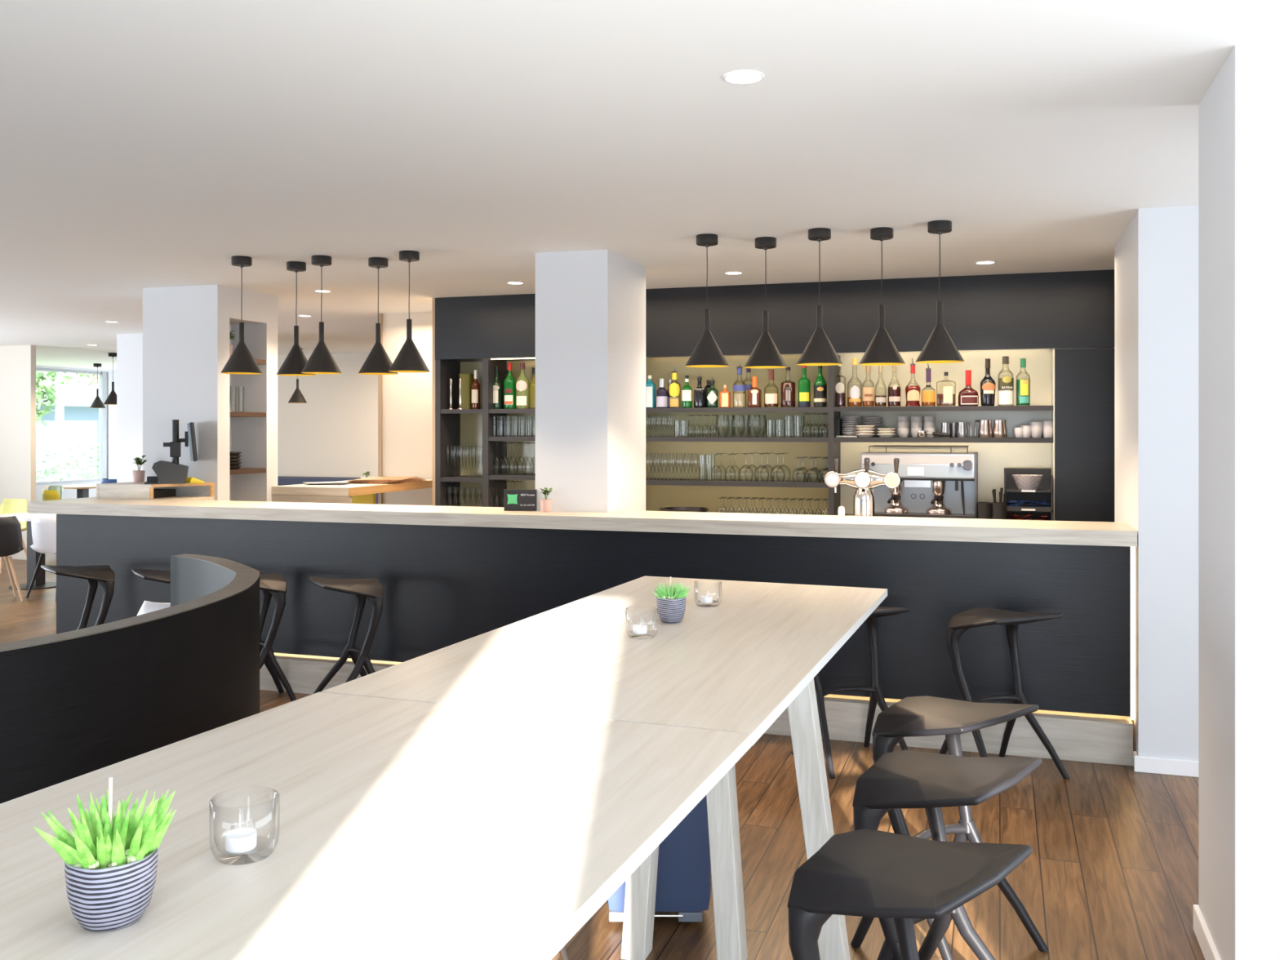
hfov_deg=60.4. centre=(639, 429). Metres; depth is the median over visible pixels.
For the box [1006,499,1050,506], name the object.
sachets
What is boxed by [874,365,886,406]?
bottle
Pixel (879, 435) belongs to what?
dish
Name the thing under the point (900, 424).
cup
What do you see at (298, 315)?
recessed light
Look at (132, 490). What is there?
base cabinet
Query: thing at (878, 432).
dish
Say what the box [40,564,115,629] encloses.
bar stool
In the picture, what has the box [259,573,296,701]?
bar stool
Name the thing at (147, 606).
dining chair
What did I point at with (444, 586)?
bar counter
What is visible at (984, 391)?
print
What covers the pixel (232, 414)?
niche shelf
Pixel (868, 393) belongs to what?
bottle
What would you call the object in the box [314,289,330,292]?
recessed light
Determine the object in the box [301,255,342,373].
pendant lamp
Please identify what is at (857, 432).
dish
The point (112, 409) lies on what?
wall
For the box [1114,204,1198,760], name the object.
wall
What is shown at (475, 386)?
bottle
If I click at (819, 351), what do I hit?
pendant lamp
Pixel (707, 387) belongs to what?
bottle
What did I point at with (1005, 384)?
bottle
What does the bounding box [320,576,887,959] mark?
table
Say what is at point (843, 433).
bowl
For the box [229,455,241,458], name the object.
dish
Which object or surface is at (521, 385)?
bottle
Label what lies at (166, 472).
terminal
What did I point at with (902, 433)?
cup
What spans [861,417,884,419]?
plate
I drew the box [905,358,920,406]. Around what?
bottle
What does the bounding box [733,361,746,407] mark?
bottle
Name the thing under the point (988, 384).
bottle
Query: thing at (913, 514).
drip tray
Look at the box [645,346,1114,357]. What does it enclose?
wall
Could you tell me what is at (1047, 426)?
mug
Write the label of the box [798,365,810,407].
bottle
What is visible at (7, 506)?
dining chair
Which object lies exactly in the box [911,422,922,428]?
cup
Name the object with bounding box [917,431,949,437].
portafilter
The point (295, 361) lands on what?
pendant lamp
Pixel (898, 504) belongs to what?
cup
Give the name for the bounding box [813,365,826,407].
bottle
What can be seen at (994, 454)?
shelving
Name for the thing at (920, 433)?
basket
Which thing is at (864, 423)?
plate
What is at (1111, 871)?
floor
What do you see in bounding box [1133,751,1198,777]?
baseboard
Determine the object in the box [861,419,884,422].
plate
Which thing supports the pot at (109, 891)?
attached to the potted succulent at (111, 864)
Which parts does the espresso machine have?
plate, hot water spout, panel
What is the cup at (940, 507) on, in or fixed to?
on the espresso machine
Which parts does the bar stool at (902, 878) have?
frame, seat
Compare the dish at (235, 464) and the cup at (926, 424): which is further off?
the dish at (235, 464)
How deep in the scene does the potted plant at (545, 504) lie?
6.54 m
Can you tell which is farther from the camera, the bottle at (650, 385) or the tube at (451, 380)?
the tube at (451, 380)
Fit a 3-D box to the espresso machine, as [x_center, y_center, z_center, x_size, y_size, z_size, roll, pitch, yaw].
[1.975,0.394,7.775,0.782,0.554,0.513,0,0,18]
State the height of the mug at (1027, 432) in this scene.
0.085 m
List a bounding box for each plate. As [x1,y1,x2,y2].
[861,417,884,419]
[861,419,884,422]
[861,422,884,424]
[861,424,884,426]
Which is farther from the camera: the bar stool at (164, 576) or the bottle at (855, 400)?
the bottle at (855, 400)
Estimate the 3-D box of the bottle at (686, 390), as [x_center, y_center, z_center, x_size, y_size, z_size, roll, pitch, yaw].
[0.357,-0.286,8.374,0.079,0.249,0.081,0,0,18]
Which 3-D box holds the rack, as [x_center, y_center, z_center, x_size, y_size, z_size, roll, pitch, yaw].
[2.665,0.471,7.554,0.310,0.400,0.224,0,0,18]
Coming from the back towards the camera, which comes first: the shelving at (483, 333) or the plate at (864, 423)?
the shelving at (483, 333)
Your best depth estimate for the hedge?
23.96 m
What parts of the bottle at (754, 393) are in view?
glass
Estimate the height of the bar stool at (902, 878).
0.792 m
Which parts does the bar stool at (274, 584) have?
leg, leg, frame, seat, leg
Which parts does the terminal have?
post, arm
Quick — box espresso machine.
[860,445,977,518]
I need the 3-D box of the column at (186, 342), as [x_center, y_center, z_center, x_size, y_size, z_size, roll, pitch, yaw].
[-3.321,0.292,8.531,0.680,2.715,0.710,0,0,18]
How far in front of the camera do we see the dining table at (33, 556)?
11.49 m
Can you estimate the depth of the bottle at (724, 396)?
8.25 m
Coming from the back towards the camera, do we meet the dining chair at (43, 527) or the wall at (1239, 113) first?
the dining chair at (43, 527)
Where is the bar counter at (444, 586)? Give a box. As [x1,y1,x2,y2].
[56,514,1133,765]
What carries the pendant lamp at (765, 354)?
hanging from the ceiling
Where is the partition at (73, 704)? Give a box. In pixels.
[0,554,259,804]
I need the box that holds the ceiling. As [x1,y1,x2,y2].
[0,0,1279,370]
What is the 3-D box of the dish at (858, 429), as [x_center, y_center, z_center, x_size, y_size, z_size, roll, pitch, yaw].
[1.621,0.005,7.919,0.139,0.025,0.139,0,0,18]
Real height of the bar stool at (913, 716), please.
0.792 m
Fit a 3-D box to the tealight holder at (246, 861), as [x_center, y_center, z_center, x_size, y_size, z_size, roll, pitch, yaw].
[-0.557,0.559,1.550,0.093,0.082,0.093,0,0,18]
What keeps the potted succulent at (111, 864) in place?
on the table at (406, 829)
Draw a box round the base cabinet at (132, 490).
[96,481,214,498]
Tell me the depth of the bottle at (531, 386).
8.79 m
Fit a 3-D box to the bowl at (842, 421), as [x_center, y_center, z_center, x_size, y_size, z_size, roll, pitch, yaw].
[1.533,-0.049,8.021,0.124,0.025,0.124,0,0,18]
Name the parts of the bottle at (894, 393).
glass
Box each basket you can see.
[917,431,927,437]
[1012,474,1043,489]
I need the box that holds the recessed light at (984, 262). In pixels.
[975,260,995,264]
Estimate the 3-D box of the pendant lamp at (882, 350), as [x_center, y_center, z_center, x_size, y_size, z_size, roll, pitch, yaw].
[1.286,-0.706,5.848,0.243,0.718,0.243,0,0,18]
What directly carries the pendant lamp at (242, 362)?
hanging from the ceiling
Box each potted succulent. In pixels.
[33,777,176,932]
[650,576,691,623]
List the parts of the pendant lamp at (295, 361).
lamp shade, cord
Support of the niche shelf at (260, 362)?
attached to the column at (186, 342)
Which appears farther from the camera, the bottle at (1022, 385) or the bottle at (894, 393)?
the bottle at (894, 393)
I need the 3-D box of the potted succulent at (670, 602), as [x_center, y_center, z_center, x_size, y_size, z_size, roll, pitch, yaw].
[0.099,0.529,3.428,0.119,0.141,0.113,0,0,8]
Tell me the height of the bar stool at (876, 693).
0.792 m
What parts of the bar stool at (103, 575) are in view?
seat, frame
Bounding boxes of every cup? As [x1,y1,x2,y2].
[883,497,909,513]
[897,416,909,422]
[897,422,909,428]
[897,428,909,437]
[911,416,922,422]
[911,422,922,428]
[911,428,922,437]
[923,416,935,422]
[923,422,935,428]
[923,428,935,437]
[925,500,951,514]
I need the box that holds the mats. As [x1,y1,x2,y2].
[346,476,426,484]
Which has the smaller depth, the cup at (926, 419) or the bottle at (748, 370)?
the cup at (926, 419)
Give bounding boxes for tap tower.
[823,457,901,515]
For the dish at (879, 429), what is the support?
on the dish at (878, 432)
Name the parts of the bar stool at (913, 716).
leg, frame, leg, seat, leg, leg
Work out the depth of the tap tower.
6.28 m
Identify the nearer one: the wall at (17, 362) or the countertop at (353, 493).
the countertop at (353, 493)
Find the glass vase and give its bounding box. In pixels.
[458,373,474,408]
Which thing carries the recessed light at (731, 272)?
in the ceiling
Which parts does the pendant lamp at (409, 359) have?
lamp shade, cord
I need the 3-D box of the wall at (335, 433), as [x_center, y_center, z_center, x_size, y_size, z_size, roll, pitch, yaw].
[-3.363,0.292,15.280,5.900,2.715,0.150,0,0,18]
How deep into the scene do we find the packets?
7.55 m
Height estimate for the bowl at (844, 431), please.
0.025 m
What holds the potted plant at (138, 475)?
on the base cabinet at (132, 490)
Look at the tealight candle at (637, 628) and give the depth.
3.16 m
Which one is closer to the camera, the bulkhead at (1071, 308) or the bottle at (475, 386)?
the bulkhead at (1071, 308)
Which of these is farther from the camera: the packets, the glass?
the glass
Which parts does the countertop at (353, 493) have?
panel, panel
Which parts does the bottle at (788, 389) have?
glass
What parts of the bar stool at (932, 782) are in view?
leg, leg, frame, leg, seat, leg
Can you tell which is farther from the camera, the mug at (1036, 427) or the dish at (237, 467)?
the dish at (237, 467)
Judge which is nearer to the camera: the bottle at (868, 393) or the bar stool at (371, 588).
the bar stool at (371, 588)
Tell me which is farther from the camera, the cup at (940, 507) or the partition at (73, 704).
the cup at (940, 507)
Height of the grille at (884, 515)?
0.025 m
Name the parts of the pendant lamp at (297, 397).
lamp shade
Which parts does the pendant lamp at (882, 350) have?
lamp shade, cord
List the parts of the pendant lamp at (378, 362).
lamp shade, cord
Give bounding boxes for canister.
[976,502,991,519]
[991,488,1007,519]
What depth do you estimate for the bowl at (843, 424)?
7.97 m
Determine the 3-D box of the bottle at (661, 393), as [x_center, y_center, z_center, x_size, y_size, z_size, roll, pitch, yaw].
[0.169,-0.276,8.435,0.085,0.227,0.085,0,0,18]
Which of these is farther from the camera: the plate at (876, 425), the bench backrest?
the bench backrest
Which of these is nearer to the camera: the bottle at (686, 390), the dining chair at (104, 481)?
the bottle at (686, 390)
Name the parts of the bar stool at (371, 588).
leg, seat, leg, leg, frame, leg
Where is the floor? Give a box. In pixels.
[0,553,1204,959]
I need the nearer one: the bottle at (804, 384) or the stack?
the bottle at (804, 384)
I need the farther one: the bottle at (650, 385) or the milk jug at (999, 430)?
the bottle at (650, 385)
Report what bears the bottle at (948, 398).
on the shelving at (994, 454)
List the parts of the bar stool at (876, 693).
leg, frame, leg, seat, leg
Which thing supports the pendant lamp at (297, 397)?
hanging from the ceiling
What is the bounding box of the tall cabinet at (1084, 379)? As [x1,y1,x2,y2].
[1054,348,1114,522]
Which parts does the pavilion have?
post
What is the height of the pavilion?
2.900 m
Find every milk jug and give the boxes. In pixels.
[941,422,954,437]
[949,422,957,437]
[957,422,972,437]
[973,420,992,437]
[992,420,1006,437]
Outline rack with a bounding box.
[1004,467,1053,520]
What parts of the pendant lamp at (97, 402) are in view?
lamp shade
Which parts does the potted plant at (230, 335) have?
pot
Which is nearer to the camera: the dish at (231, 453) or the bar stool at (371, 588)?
the bar stool at (371, 588)
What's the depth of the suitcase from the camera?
3.63 m
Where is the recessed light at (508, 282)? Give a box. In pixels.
[506,281,524,284]
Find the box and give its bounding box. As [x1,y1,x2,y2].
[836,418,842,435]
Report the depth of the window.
19.63 m
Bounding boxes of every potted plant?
[132,455,147,482]
[229,330,235,356]
[360,471,370,478]
[539,487,552,511]
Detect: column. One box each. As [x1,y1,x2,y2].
[142,284,277,502]
[535,248,645,512]
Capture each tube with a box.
[448,378,453,408]
[457,378,462,408]
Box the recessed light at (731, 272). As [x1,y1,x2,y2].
[724,271,742,274]
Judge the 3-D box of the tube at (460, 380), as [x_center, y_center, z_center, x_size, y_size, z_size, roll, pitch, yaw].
[-1.462,-0.288,8.960,0.051,0.253,0.052,0,0,18]
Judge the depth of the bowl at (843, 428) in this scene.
7.97 m
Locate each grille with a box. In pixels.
[884,515,905,516]
[927,515,948,518]
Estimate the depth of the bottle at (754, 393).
8.17 m
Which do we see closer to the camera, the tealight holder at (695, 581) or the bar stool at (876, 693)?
the tealight holder at (695, 581)
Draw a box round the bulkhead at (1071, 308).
[645,269,1114,356]
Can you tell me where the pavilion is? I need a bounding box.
[35,384,98,481]
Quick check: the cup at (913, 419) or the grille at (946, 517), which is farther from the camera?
the cup at (913, 419)
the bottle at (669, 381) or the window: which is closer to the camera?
the bottle at (669, 381)
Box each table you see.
[0,512,56,590]
[0,692,751,959]
[44,484,96,497]
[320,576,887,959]
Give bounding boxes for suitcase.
[607,795,711,922]
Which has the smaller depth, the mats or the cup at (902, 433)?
the cup at (902, 433)
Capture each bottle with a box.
[471,369,479,408]
[493,366,501,408]
[503,363,515,408]
[515,362,527,405]
[528,368,535,408]
[645,375,655,408]
[656,378,667,408]
[666,379,675,408]
[668,366,680,407]
[681,375,692,408]
[693,373,705,407]
[703,379,710,407]
[706,377,718,407]
[719,384,730,407]
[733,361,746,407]
[742,368,751,393]
[747,376,761,407]
[764,368,778,406]
[780,366,795,407]
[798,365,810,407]
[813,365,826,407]
[835,364,845,406]
[847,358,862,406]
[862,365,874,406]
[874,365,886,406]
[887,364,901,405]
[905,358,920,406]
[921,363,935,406]
[936,372,955,405]
[958,369,978,405]
[979,358,995,405]
[997,355,1013,405]
[1016,358,1030,405]
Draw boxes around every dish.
[229,451,241,455]
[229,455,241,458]
[229,458,241,462]
[229,462,241,466]
[229,465,241,469]
[855,425,875,428]
[855,428,875,431]
[855,431,875,434]
[855,434,874,437]
[876,428,894,431]
[876,431,895,434]
[876,434,894,437]
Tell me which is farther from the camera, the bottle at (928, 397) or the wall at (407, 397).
the wall at (407, 397)
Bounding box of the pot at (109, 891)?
[64,847,158,932]
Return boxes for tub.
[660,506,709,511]
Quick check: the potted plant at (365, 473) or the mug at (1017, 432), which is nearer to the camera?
the mug at (1017, 432)
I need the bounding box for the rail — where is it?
[868,445,968,453]
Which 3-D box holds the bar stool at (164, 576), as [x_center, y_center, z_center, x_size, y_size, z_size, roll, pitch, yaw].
[-2.896,1.262,6.801,0.432,0.792,0.476,0,0,-34]
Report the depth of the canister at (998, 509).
7.43 m
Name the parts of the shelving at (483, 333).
oak panel, shelf, shelf, panel, panel, shelf, shelf, shelf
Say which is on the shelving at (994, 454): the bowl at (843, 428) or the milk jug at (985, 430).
the milk jug at (985, 430)
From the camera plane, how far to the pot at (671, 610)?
3.39 m
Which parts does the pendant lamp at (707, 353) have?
cord, lamp shade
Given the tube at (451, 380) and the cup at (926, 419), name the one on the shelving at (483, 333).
the tube at (451, 380)
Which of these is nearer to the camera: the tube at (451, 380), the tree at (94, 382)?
the tube at (451, 380)
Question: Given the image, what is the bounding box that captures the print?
[983,390,994,393]
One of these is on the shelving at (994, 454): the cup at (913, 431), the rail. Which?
the cup at (913, 431)
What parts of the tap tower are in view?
tap handle, tap handle, tap handle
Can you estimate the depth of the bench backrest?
15.21 m
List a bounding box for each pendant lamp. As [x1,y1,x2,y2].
[88,363,106,408]
[103,352,116,404]
[220,255,262,374]
[276,261,315,376]
[288,347,306,403]
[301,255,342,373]
[358,257,398,374]
[388,250,430,373]
[684,233,728,367]
[743,236,787,368]
[796,227,842,365]
[858,226,905,365]
[915,220,964,363]
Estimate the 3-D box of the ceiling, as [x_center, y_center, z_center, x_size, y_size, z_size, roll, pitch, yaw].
[-2.723,-1.140,9.362,19.800,0.150,18.300,0,0,18]
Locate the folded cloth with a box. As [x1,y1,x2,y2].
[186,477,204,484]
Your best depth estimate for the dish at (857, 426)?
7.87 m
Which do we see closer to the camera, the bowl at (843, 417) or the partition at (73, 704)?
the partition at (73, 704)
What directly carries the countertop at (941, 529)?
on the bar counter at (444, 586)
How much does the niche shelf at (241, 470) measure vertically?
0.035 m
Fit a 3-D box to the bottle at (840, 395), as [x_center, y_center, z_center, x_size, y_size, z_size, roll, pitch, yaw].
[1.455,-0.324,8.015,0.088,0.323,0.089,0,0,18]
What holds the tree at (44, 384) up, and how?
on the ground
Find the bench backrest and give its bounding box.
[277,475,377,504]
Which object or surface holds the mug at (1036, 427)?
on the shelving at (994, 454)
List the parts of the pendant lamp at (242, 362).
lamp shade, cord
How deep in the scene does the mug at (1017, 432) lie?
7.59 m
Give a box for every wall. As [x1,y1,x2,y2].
[0,345,35,559]
[35,364,116,501]
[116,333,142,482]
[277,352,377,477]
[382,311,432,505]
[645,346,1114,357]
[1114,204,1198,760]
[1198,40,1279,959]
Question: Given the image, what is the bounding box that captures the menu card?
[504,488,537,511]
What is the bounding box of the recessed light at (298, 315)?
[297,315,311,316]
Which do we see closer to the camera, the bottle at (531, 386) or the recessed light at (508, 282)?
the recessed light at (508, 282)
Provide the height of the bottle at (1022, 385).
0.329 m
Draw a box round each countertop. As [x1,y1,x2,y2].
[27,495,1137,546]
[271,479,432,504]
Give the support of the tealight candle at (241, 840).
in the tealight holder at (246, 861)
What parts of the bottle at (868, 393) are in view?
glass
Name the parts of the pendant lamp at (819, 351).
lamp shade, cord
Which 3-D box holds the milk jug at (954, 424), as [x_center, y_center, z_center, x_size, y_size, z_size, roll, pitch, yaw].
[2.246,0.005,7.819,0.091,0.106,0.062,0,0,18]
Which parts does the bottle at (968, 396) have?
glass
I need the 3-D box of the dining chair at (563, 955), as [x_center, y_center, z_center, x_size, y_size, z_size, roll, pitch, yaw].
[-0.471,1.240,3.014,0.511,0.826,0.491,0,0,13]
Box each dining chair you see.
[0,498,27,573]
[0,515,23,601]
[26,513,56,600]
[42,488,60,501]
[48,484,63,499]
[100,479,116,484]
[137,600,170,615]
[559,945,568,959]
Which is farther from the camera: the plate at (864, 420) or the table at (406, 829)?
the plate at (864, 420)
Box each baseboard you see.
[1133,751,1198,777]
[1193,904,1221,959]
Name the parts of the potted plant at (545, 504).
pot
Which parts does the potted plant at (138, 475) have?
pot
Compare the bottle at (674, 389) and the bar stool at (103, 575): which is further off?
the bottle at (674, 389)
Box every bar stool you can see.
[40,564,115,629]
[131,568,170,583]
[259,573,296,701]
[308,576,383,693]
[786,828,1032,959]
[791,606,909,777]
[850,695,1048,959]
[852,750,1041,959]
[938,607,1069,779]
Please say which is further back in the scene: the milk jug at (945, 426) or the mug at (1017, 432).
the milk jug at (945, 426)
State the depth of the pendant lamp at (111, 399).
15.28 m
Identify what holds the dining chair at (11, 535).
on the floor
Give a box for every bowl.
[841,416,858,418]
[841,418,858,421]
[841,421,858,422]
[841,422,858,425]
[841,425,857,427]
[841,427,857,430]
[841,430,857,432]
[841,431,857,435]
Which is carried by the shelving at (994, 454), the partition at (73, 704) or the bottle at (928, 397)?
the bottle at (928, 397)
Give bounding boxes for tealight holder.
[208,791,279,865]
[625,608,657,638]
[693,581,721,607]
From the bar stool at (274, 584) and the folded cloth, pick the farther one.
the folded cloth
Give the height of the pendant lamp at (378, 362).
0.718 m
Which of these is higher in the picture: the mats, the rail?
the rail
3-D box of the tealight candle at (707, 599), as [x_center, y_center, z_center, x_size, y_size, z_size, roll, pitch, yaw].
[0.227,0.576,3.742,0.042,0.026,0.042,0,0,18]
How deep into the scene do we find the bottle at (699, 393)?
8.31 m
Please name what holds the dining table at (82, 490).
on the floor
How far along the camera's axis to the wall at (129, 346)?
12.25 m
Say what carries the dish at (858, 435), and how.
on the shelving at (994, 454)
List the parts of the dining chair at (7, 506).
leg, leg, leg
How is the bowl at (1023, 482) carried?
on the rack
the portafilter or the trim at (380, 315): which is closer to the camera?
the portafilter
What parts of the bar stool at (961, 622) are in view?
leg, leg, frame, seat, leg, leg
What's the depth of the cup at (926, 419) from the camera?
7.77 m
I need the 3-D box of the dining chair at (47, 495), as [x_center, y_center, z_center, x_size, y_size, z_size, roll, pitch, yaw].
[-7.844,1.232,14.959,0.501,0.843,0.521,0,0,38]
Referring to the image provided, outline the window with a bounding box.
[35,367,107,485]
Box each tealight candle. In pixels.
[225,827,256,853]
[632,624,647,634]
[700,595,712,603]
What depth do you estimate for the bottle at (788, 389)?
8.09 m
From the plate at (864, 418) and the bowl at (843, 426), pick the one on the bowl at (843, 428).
the bowl at (843, 426)
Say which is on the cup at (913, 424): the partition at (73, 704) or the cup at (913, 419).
the cup at (913, 419)
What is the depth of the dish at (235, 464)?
8.36 m
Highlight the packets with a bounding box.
[1007,513,1049,519]
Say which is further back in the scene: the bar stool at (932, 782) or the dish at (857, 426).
the dish at (857, 426)
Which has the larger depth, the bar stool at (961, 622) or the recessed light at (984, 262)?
the recessed light at (984, 262)
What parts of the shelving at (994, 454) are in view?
shelf, shelf, shelf, panel, shelf, shelf, panel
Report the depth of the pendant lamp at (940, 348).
5.61 m
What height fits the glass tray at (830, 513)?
0.070 m
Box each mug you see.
[1013,427,1022,437]
[1020,425,1031,437]
[1030,422,1042,437]
[1042,421,1053,437]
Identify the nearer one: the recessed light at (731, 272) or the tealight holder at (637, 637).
the tealight holder at (637, 637)
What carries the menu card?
on the countertop at (941, 529)
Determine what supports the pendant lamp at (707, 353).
hanging from the ceiling
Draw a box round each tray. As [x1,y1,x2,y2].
[828,513,853,515]
[835,435,858,437]
[875,511,974,518]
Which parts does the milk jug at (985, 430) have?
handle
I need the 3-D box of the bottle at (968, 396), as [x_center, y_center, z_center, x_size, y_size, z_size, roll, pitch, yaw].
[2.310,-0.289,7.734,0.138,0.255,0.084,0,0,18]
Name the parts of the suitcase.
rod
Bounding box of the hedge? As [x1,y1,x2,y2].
[35,440,98,481]
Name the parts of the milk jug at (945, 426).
handle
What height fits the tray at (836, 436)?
0.012 m
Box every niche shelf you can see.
[229,356,266,364]
[229,411,266,417]
[229,467,266,475]
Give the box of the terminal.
[144,419,197,484]
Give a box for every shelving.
[432,293,535,506]
[645,347,1054,520]
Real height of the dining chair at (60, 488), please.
0.826 m
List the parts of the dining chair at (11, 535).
leg, leg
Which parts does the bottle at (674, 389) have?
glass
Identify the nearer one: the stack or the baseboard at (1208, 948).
the baseboard at (1208, 948)
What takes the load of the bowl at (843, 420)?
on the bowl at (842, 421)
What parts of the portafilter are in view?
handle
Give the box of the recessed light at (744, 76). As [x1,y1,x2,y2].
[723,69,764,84]
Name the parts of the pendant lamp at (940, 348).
lamp shade, cord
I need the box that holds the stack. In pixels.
[304,481,351,484]
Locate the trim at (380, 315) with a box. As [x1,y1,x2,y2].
[377,313,382,504]
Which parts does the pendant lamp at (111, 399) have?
lamp shade, cord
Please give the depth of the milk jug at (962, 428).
7.71 m
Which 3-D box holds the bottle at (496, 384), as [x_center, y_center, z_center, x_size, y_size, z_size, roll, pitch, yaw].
[-1.158,-0.335,8.869,0.079,0.346,0.081,0,0,18]
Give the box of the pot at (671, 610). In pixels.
[656,596,686,623]
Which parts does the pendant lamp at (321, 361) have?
lamp shade, cord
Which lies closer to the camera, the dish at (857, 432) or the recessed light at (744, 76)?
the recessed light at (744, 76)
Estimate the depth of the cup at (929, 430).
7.78 m
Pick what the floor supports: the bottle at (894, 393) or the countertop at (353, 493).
the countertop at (353, 493)
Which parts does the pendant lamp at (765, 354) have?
lamp shade, cord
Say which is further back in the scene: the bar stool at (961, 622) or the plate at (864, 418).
the plate at (864, 418)
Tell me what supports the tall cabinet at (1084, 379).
on the floor
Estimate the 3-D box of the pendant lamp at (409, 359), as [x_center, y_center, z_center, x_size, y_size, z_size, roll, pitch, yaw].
[-1.385,-0.706,6.598,0.243,0.718,0.243,0,0,18]
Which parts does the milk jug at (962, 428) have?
handle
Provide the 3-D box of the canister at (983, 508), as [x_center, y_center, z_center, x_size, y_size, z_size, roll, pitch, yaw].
[2.346,0.585,7.503,0.107,0.172,0.108,0,0,18]
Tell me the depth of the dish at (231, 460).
8.36 m
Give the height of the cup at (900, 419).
0.066 m
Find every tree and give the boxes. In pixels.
[35,370,69,431]
[37,370,98,386]
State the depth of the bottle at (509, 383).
8.80 m
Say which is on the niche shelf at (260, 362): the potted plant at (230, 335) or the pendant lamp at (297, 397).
the potted plant at (230, 335)
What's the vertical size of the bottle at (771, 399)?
0.283 m
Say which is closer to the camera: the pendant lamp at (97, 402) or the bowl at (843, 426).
the bowl at (843, 426)
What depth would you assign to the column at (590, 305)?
6.60 m
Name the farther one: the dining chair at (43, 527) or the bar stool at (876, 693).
the dining chair at (43, 527)

